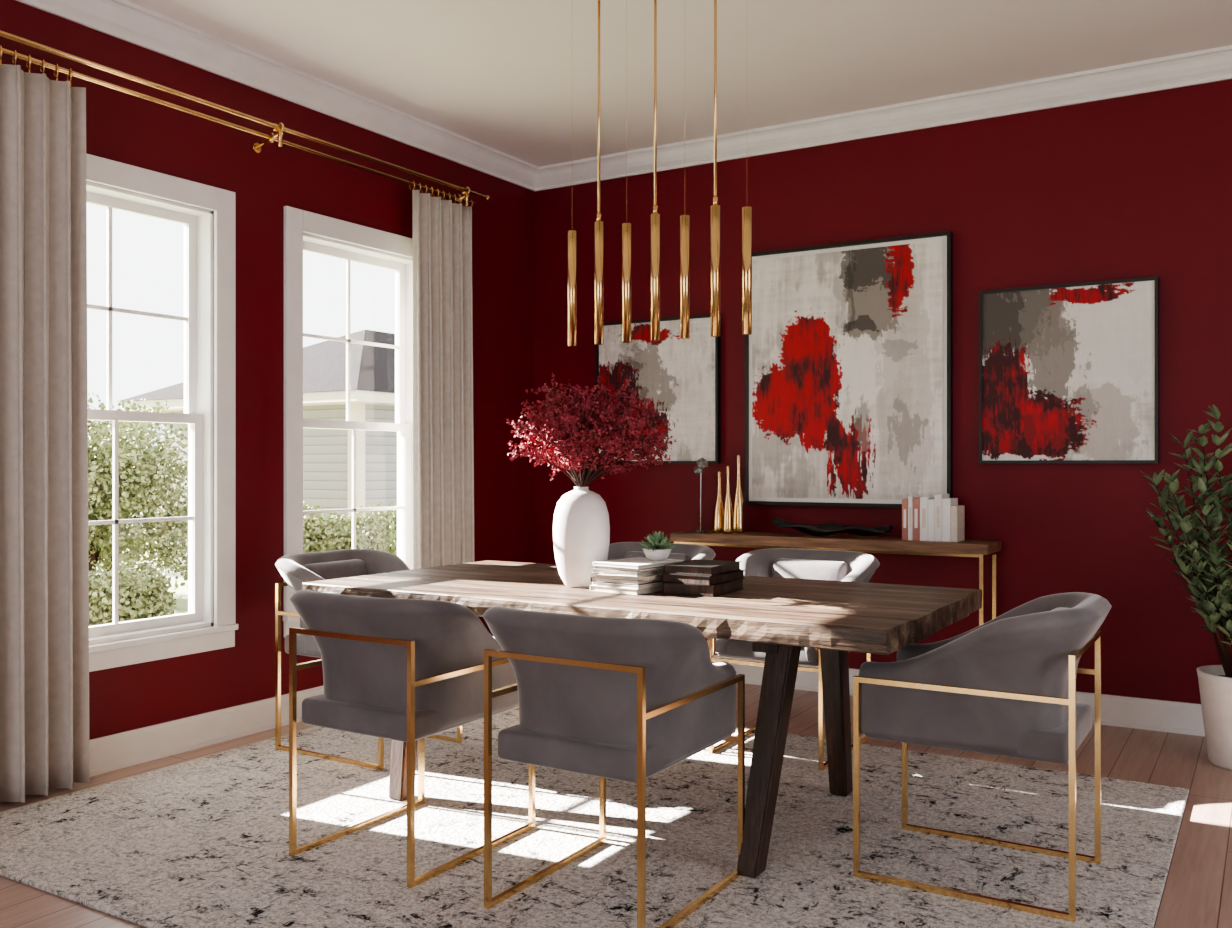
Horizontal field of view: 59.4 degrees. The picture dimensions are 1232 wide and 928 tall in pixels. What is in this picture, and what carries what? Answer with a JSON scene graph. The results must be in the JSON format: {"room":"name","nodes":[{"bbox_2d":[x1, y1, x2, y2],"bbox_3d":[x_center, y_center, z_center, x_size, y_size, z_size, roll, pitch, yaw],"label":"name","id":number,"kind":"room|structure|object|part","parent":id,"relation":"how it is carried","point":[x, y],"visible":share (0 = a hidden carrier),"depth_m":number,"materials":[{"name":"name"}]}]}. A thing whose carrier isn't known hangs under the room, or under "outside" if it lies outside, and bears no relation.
{"room":"dining room","nodes":[
{"label":"dining room","id":0,"kind":"room"},
{"bbox_2d":[0,0,534,739],"bbox_3d":[-2.649,-0.300,3.304,0.150,3.000,8.000,0,0,31],"label":"wall","id":1,"kind":"structure","parent":0,"point":[121,127],"depth_m":4.90,"materials":[{"name":"paint"}]},
{"bbox_2d":[87,191,202,637],"bbox_3d":[-2.027,-0.198,4.348,0.075,1.755,0.800,0,0,31],"label":"window","id":2,"kind":"structure","parent":1,"relation":"in","point":[195,420],"depth_m":4.57,"materials":[{"name":"white paint"}]},
{"bbox_3d":[-2.044,-0.625,4.358,0.035,0.900,0.800,0,0,31],"label":"upper sash","id":3,"kind":"part","parent":2,"relation":"part of","materials":[{"name":"clear glass"}]},
{"bbox_2d":[86,153,237,671],"bbox_3d":[-2.001,-0.195,4.332,0.185,1.990,1.040,0,0,31],"label":"window frame","id":4,"kind":"structure","parent":1,"relation":"attached to","point":[134,650],"depth_m":4.65,"materials":[{"name":"white paint"}]},
{"bbox_2d":[89,685,323,776],"bbox_3d":[-2.573,1.133,3.257,0.030,0.135,8.000,0,0,31],"label":"baseboard","id":5,"kind":"structure","parent":1,"relation":"attached to","point":[113,752],"depth_m":4.53,"materials":[{"name":"white paint"}]},
{"bbox_2d":[0,30,489,206],"bbox_3d":[-1.716,-1.450,4.519,0.181,0.119,3.645,0,0,31],"label":"curtain rod","id":6,"kind":"object","parent":1,"relation":"attached to","point":[279,127],"visible":0.9,"depth_m":4.55,"materials":[{"name":"gold metal"}]},
{"bbox_2d":[0,64,89,802],"bbox_3d":[-2.220,-0.107,3.636,0.116,2.585,0.925,0,0,31],"label":"curtain","id":7,"kind":"object","parent":6,"relation":"hanging from","point":[44,564],"visible":1,"depth_m":3.87,"materials":[{"name":"fabric"}]},
{"bbox_2d":[412,190,474,568],"bbox_3d":[-0.918,-0.113,5.773,0.117,2.595,0.505,0,0,31],"label":"curtain","id":8,"kind":"object","parent":6,"relation":"hanging from","point":[443,429],"visible":0.74,"depth_m":5.77,"materials":[{"name":"fabric"}]},
{"bbox_2d":[283,206,412,636],"bbox_3d":[-1.316,-0.195,5.455,0.185,1.990,1.040,0,0,31],"label":"window frame","id":9,"kind":"structure","parent":1,"relation":"attached to","point":[297,222],"depth_m":5.04,"materials":[{"name":"white paint"}]},
{"bbox_2d":[303,241,410,569],"bbox_3d":[-1.342,-0.198,5.470,0.075,1.755,0.800,0,0,31],"label":"window","id":10,"kind":"structure","parent":1,"relation":"in","point":[399,268],"depth_m":5.68,"materials":[{"name":"white paint"}]},
{"bbox_3d":[-1.325,0.233,5.460,0.035,0.895,0.800,0,0,31],"label":"lower sash","id":11,"kind":"part","parent":10,"relation":"part of","materials":[{"name":"clear glass"}]},
{"bbox_2d":[16,0,1231,190],"bbox_3d":[-0.025,-1.742,1.702,6.000,0.115,8.000,0,0,31],"label":"trim","id":12,"kind":"structure","parent":1,"relation":"attached to","point":[125,20],"depth_m":5.21,"materials":[{"name":"white paint"}]},
{"bbox_2d":[0,683,1231,927],"bbox_3d":[-0.025,1.250,1.702,6.300,0.100,8.300,0,0,31],"label":"floor","id":13,"kind":"structure","parent":0,"point":[1197,891],"depth_m":3.96,"materials":[{"name":"brown wood"}]},
{"bbox_2d":[0,710,1188,927],"bbox_3d":[-0.079,1.193,3.686,3.440,0.014,2.710,0,0,31],"label":"area rug","id":14,"kind":"object","parent":13,"relation":"on","point":[203,842],"visible":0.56,"depth_m":3.38,"materials":[{"name":"beige carpet"}]},
{"bbox_2d":[275,549,461,769],"bbox_3d":[-1.054,0.783,4.557,0.638,0.805,0.646,0,0,31],"label":"dining chair","id":15,"kind":"object","parent":14,"relation":"on","point":[296,569],"visible":0.26,"depth_m":4.49,"materials":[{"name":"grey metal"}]},
{"bbox_3d":[-1.035,0.751,4.545,0.557,0.088,0.444,0,0,31],"label":"seat","id":16,"kind":"part","parent":15,"relation":"part of","materials":[{"name":"grey fabric"}]},
{"bbox_2d":[303,559,368,579],"bbox_3d":[-1.193,0.548,4.641,0.138,0.255,0.340,0,0,31],"label":"cushion","id":17,"kind":"object","parent":15,"relation":"on","point":[327,569],"depth_m":4.62,"materials":[{"name":"grey fabric"}]},
{"bbox_2d":[289,589,534,887],"bbox_3d":[-0.639,0.783,3.380,0.646,0.805,0.638,0,0,31],"label":"dining chair","id":18,"kind":"object","parent":14,"relation":"on","point":[409,671],"visible":0.94,"depth_m":3.16,"materials":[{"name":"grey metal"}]},
{"bbox_3d":[-0.627,0.751,3.399,0.444,0.088,0.557,0,0,31],"label":"seat","id":19,"kind":"part","parent":18,"relation":"part of","materials":[{"name":"grey fabric"}]},
{"bbox_2d":[483,606,744,927],"bbox_3d":[-0.001,0.783,2.990,0.646,0.805,0.638,0,0,31],"label":"dining chair","id":20,"kind":"object","parent":14,"relation":"on","point":[623,699],"visible":1,"depth_m":2.78,"materials":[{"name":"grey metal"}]},
{"bbox_3d":[0.011,0.751,3.010,0.444,0.088,0.557,0,0,31],"label":"seat","id":21,"kind":"part","parent":20,"relation":"part of","materials":[{"name":"grey fabric"}]},
{"bbox_2d":[302,560,981,877],"bbox_3d":[0.067,0.813,3.897,2.212,0.746,1.112,0,0,31],"label":"dining table","id":22,"kind":"object","parent":14,"relation":"on","point":[780,616],"visible":0.77,"depth_m":3.41,"materials":[{"name":"brown wood"}]},
{"bbox_3d":[-0.759,0.839,3.909,0.103,0.695,0.232,0,0,10],"label":"leg","id":23,"kind":"part","parent":22,"relation":"part of","materials":[{"name":"brown wood"}]},
{"bbox_2d":[506,372,675,587],"bbox_3d":[-0.092,0.052,3.877,0.616,0.775,0.621,0,0,4],"label":"vase","id":24,"kind":"object","parent":22,"relation":"on","point":[581,525],"visible":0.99,"depth_m":3.81,"materials":[{"name":"white ceramic"}]},
{"bbox_2d":[590,557,683,594],"bbox_3d":[0.078,0.390,3.791,0.246,0.100,0.299,0,0,31],"label":"magazine stack","id":25,"kind":"object","parent":22,"relation":"on","point":[636,575],"visible":0.92,"depth_m":3.69,"materials":[{"name":"paper"}]},
{"bbox_2d":[637,531,675,560],"bbox_3d":[0.151,0.287,3.826,0.128,0.105,0.124,0,0,-33],"label":"potted succulent","id":26,"kind":"object","parent":25,"relation":"on","point":[659,548],"visible":1,"depth_m":3.80,"materials":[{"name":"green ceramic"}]},
{"bbox_2d":[662,559,744,596],"bbox_3d":[0.304,0.391,3.728,0.204,0.098,0.280,0,0,31],"label":"book stack","id":27,"kind":"object","parent":22,"relation":"on","point":[694,577],"visible":1,"depth_m":3.64,"materials":[{"name":"brown paper"}]},
{"bbox_3d":[0.629,0.530,3.494,0.080,0.051,0.740,0,0,31],"label":"rail","id":28,"kind":"part","parent":22,"relation":"part of","materials":[{"name":"brown wood"}]},
{"bbox_3d":[0.456,0.839,3.167,0.232,0.695,0.103,0,0,-37],"label":"leg","id":29,"kind":"part","parent":22,"relation":"part of","materials":[{"name":"brown wood"}]},
{"bbox_3d":[0.783,0.839,3.825,0.082,0.695,0.203,0,0,31],"label":"leg","id":30,"kind":"part","parent":22,"relation":"part of","materials":[{"name":"brown wood"}]},
{"bbox_2d":[607,542,715,645],"bbox_3d":[0.098,0.783,4.974,0.646,0.805,0.638,0,0,31],"label":"dining chair","id":31,"kind":"object","parent":14,"relation":"on","point":[621,550],"visible":0.09,"depth_m":5.13,"materials":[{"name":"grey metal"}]},
{"bbox_2d":[624,551,688,560],"bbox_3d":[0.182,0.548,5.112,0.340,0.255,0.138,0,0,31],"label":"cushion","id":32,"kind":"object","parent":31,"relation":"on","point":[677,555],"depth_m":5.11,"materials":[{"name":"grey fabric"}]},
{"bbox_2d":[709,548,879,770],"bbox_3d":[0.755,0.783,4.572,0.646,0.805,0.638,0,0,31],"label":"dining chair","id":33,"kind":"object","parent":14,"relation":"on","point":[834,565],"visible":0.27,"depth_m":4.62,"materials":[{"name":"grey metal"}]},
{"bbox_3d":[0.743,0.751,4.553,0.444,0.088,0.557,0,0,31],"label":"seat","id":34,"kind":"part","parent":33,"relation":"part of","materials":[{"name":"grey fabric"}]},
{"bbox_2d":[772,558,847,580],"bbox_3d":[0.839,0.548,4.711,0.340,0.255,0.138,0,0,31],"label":"cushion","id":35,"kind":"object","parent":33,"relation":"on","point":[834,569],"depth_m":4.69,"materials":[{"name":"grey fabric"}]},
{"bbox_2d":[853,592,1111,921],"bbox_3d":[1.081,0.783,3.147,0.638,0.805,0.646,0,0,31],"label":"dining chair","id":36,"kind":"object","parent":14,"relation":"on","point":[1005,685],"visible":1,"depth_m":2.94,"materials":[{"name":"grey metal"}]},
{"bbox_3d":[1.062,0.751,3.159,0.557,0.088,0.444,0,0,31],"label":"seat","id":37,"kind":"part","parent":36,"relation":"part of","materials":[{"name":"grey fabric"}]},
{"bbox_2d":[670,530,1001,625],"bbox_3d":[1.077,0.785,5.523,1.660,0.830,0.300,0,0,31],"label":"console table","id":38,"kind":"object","parent":13,"relation":"on","point":[981,549],"visible":0.7,"depth_m":5.30,"materials":[{"name":"brown wood"}]},
{"bbox_2d":[694,458,707,532],"bbox_3d":[0.459,0.167,5.850,0.086,0.406,0.066,0,0,31],"label":"ornament","id":39,"kind":"object","parent":38,"relation":"on","point":[702,464],"visible":1,"depth_m":5.84,"materials":[{"name":"grey metal"}]},
{"bbox_2d":[713,471,723,532],"bbox_3d":[0.558,0.205,5.834,0.072,0.330,0.072,0,0,31],"label":"bottle","id":40,"kind":"object","parent":38,"relation":"on","point":[719,505],"visible":0.9,"depth_m":5.81,"materials":[{"name":"gold metal"}]},
{"bbox_2d":[723,466,732,533],"bbox_3d":[0.595,0.190,5.741,0.056,0.360,0.056,0,0,31],"label":"bottle","id":41,"kind":"object","parent":38,"relation":"on","point":[727,513],"visible":1,"depth_m":5.72,"materials":[{"name":"gold metal"}]},
{"bbox_2d":[733,455,744,532],"bbox_3d":[0.660,0.160,5.818,0.068,0.420,0.068,0,0,31],"label":"bottle","id":42,"kind":"object","parent":38,"relation":"on","point":[738,505],"visible":0.91,"depth_m":5.80,"materials":[{"name":"gold metal"}]},
{"bbox_2d":[771,518,892,535],"bbox_3d":[1.087,0.323,5.476,0.625,0.090,0.158,0,0,27],"label":"dish","id":43,"kind":"object","parent":38,"relation":"on","point":[824,529],"visible":1,"depth_m":5.43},
{"bbox_2d":[902,494,964,541],"bbox_3d":[1.538,0.258,5.237,0.264,0.225,0.146,0,0,31],"label":"books","id":44,"kind":"object","parent":38,"relation":"on","point":[940,518],"visible":1,"depth_m":5.18,"materials":[{"name":"white paper"}]},
{"bbox_2d":[902,499,907,539],"bbox_3d":[1.438,0.270,5.299,0.029,0.200,0.145,0,0,31],"label":"book","id":45,"kind":"object","parent":44,"relation":"on","point":[904,501],"depth_m":5.24,"materials":[{"name":"pink paper"}]},
{"bbox_2d":[908,495,920,540],"bbox_3d":[1.460,0.263,5.286,0.021,0.215,0.145,0,0,31],"label":"book","id":46,"kind":"object","parent":44,"relation":"on","point":[912,500],"depth_m":5.22,"materials":[{"name":"white paper"}]},
{"bbox_2d":[913,498,919,540],"bbox_3d":[1.485,0.268,5.271,0.034,0.205,0.145,0,0,31],"label":"book","id":47,"kind":"object","parent":44,"relation":"on","point":[916,501],"depth_m":5.21,"materials":[{"name":"pink paper"}]},
{"bbox_2d":[928,499,933,540],"bbox_3d":[1.547,0.270,5.233,0.029,0.200,0.145,0,0,31],"label":"book","id":48,"kind":"object","parent":44,"relation":"on","point":[930,501],"depth_m":5.17,"materials":[{"name":"white paper"}]},
{"bbox_2d":[951,505,964,541],"bbox_3d":[1.638,0.285,5.177,0.031,0.170,0.145,0,0,31],"label":"book","id":49,"kind":"object","parent":38,"relation":"on","point":[957,511],"depth_m":5.13,"materials":[{"name":"paper"}]},
{"bbox_2d":[1141,404,1231,770],"bbox_3d":[2.437,0.485,4.292,0.676,1.430,0.517,0,0,31],"label":"potted plant","id":50,"kind":"object","parent":13,"relation":"on","point":[1215,681],"visible":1,"depth_m":4.28,"materials":[{"name":"green plant"}]},
{"bbox_3d":[2.497,1.015,4.298,0.330,0.370,0.330,0,0,31],"label":"pot","id":51,"kind":"part","parent":50,"relation":"part of","materials":[{"name":"white ceramic"}]},
{"bbox_2d":[643,548,670,560],"bbox_3d":[0.146,0.320,3.824,0.104,0.040,0.104,0,0,31],"label":"bowl","id":52,"kind":"object","parent":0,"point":[656,554],"depth_m":3.79,"materials":[{"name":"white ceramic"}]},
{"bbox_2d":[126,0,1231,166],"bbox_3d":[-0.025,-1.850,1.702,6.300,0.100,8.300,0,0,31],"label":"ceiling","id":53,"kind":"structure","parent":0,"point":[518,79],"depth_m":4.68,"materials":[{"name":"paint"}]},
{"bbox_2d":[568,230,576,346],"bbox_3d":[-0.146,-0.650,4.025,0.036,0.432,0.060,0,0,31],"label":"pendant light","id":54,"kind":"object","parent":53,"relation":"hanging from","point":[572,234],"depth_m":4.02,"materials":[{"name":"gold metal"}]},
{"bbox_2d":[595,0,603,344],"bbox_3d":[-0.045,-1.063,3.964,0.034,1.256,0.060,0,0,31],"label":"pendant light","id":55,"kind":"object","parent":53,"relation":"hanging from","point":[599,225],"depth_m":3.96,"materials":[{"name":"gold metal"}]},
{"bbox_2d":[622,223,630,342],"bbox_3d":[0.053,-0.650,3.904,0.033,0.430,0.060,0,0,31],"label":"pendant light","id":56,"kind":"object","parent":53,"relation":"hanging from","point":[626,227],"depth_m":3.90,"materials":[{"name":"gold metal"}]},
{"bbox_2d":[651,0,659,340],"bbox_3d":[0.155,-1.037,3.842,0.032,1.203,0.060,0,0,31],"label":"pendant light","id":57,"kind":"object","parent":53,"relation":"hanging from","point":[655,217],"depth_m":3.84,"materials":[{"name":"gold metal"}]},
{"bbox_2d":[680,215,689,338],"bbox_3d":[0.255,-0.650,3.781,0.035,0.430,0.060,0,0,31],"label":"pendant light","id":58,"kind":"object","parent":53,"relation":"hanging from","point":[684,276],"depth_m":3.78,"materials":[{"name":"gold metal"}]},
{"bbox_2d":[711,0,719,336],"bbox_3d":[0.356,-1.011,3.719,0.030,1.151,0.060,0,0,31],"label":"pendant light","id":59,"kind":"object","parent":53,"relation":"hanging from","point":[715,208],"depth_m":3.72,"materials":[{"name":"gold metal"}]},
{"bbox_2d":[742,206,751,334],"bbox_3d":[0.456,-0.650,3.658,0.033,0.431,0.060,0,0,31],"label":"pendant light","id":60,"kind":"object","parent":53,"relation":"hanging from","point":[746,211],"depth_m":3.65,"materials":[{"name":"gold metal"}]},
{"bbox_2d":[535,79,1231,703],"bbox_3d":[2.098,-0.300,5.180,6.300,3.000,0.150,0,0,31],"label":"wall","id":61,"kind":"structure","parent":0,"point":[1138,185],"depth_m":5.24,"materials":[{"name":"paint"}]},
{"bbox_2d":[596,315,720,462],"bbox_3d":[0.233,-0.416,6.204,0.797,0.827,0.044,0,0,31],"label":"framed painting","id":62,"kind":"object","parent":61,"relation":"attached to","point":[681,378],"visible":0.72,"depth_m":6.13,"materials":[{"name":"paint"}]},
{"bbox_2d":[745,231,952,507],"bbox_3d":[1.186,-0.464,5.623,1.107,1.367,0.044,0,0,31],"label":"framed painting","id":63,"kind":"object","parent":61,"relation":"attached to","point":[849,348],"visible":1,"depth_m":5.59,"materials":[{"name":"black painted frame"},{"name":"painted canvas"}]},
{"bbox_2d":[714,655,1204,735],"bbox_3d":[2.057,1.133,5.100,5.988,0.135,0.030,0,0,31],"label":"baseboard","id":64,"kind":"structure","parent":61,"relation":"attached to","point":[1120,711],"depth_m":4.92,"materials":[{"name":"white paint"}]},
{"bbox_2d":[979,277,1158,462],"bbox_3d":[2.107,-0.421,5.061,0.781,0.837,0.044,0,0,31],"label":"framed painting","id":65,"kind":"object","parent":61,"relation":"attached to","point":[1069,373],"visible":1,"depth_m":5.04,"materials":[{"name":"paint"}]},
{"label":"outside","id":66,"kind":"structure","parent":0,"visible":0},
{"bbox_2d":[96,489,187,614],"bbox_3d":[-21.025,1.752,30.924,59.700,0.095,100.000,0,0,31],"label":"lawn","id":67,"kind":"structure","parent":66,"point":[181,595],"depth_m":14.44,"materials":[{"name":"green plant"}]},
{"bbox_2d":[89,560,180,625],"bbox_3d":[-4.993,1.323,10.799,1.252,0.754,1.274,0,0,4],"label":"shrub","id":68,"kind":"object","parent":67,"relation":"on","point":[142,595],"visible":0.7,"depth_m":10.57,"materials":[{"name":"green plant"}]},
{"bbox_2d":[96,472,173,571],"bbox_3d":[-6.639,0.825,13.939,1.673,1.750,1.660,0,0,28],"label":"tree","id":69,"kind":"object","parent":67,"relation":"on","point":[109,567],"visible":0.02,"depth_m":13.90,"materials":[{"name":"green plant"}]},
{"bbox_2d":[88,392,187,587],"bbox_3d":[-5.905,0.424,11.929,2.699,2.552,2.590,0,0,36],"label":"bush","id":70,"kind":"object","parent":67,"relation":"on","point":[149,460],"visible":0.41,"depth_m":11.80,"materials":[{"name":"green plant"}]},
{"bbox_2d":[165,404,396,576],"bbox_3d":[-3.067,0.450,18.790,4.000,2.500,8.000,0,0,31],"label":"wall","id":71,"kind":"structure","parent":67,"relation":"on","point":[325,451],"depth_m":14.67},
{"bbox_2d":[120,390,394,517],"bbox_3d":[-3.080,0.380,18.769,4.900,2.640,8.850,0,0,31],"label":"roof eave","id":72,"kind":"object","parent":71,"relation":"attached to","point":[358,399],"visible":0.32,"depth_m":14.33,"materials":[{"name":"white painted wood"}]},
{"bbox_2d":[117,329,394,401],"bbox_3d":[-3.080,-1.546,18.769,4.960,1.209,8.910,0,0,31],"label":"hip roof","id":73,"kind":"structure","parent":72,"relation":"on","point":[372,368],"depth_m":15.54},
{"bbox_2d":[303,502,394,552],"bbox_3d":[-3.210,1.062,12.317,1.137,1.275,1.293,0,0,24],"label":"shrub","id":74,"kind":"object","parent":67,"relation":"on","point":[331,532],"visible":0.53,"depth_m":12.09,"materials":[{"name":"green plant"}]},
{"bbox_2d":[371,500,396,554],"bbox_3d":[-2.483,1.072,13.446,1.289,1.255,1.336,0,0,38],"label":"shrub","id":75,"kind":"object","parent":67,"relation":"on","point":[393,547],"visible":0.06,"depth_m":13.16,"materials":[{"name":"green plant"}]}
]}

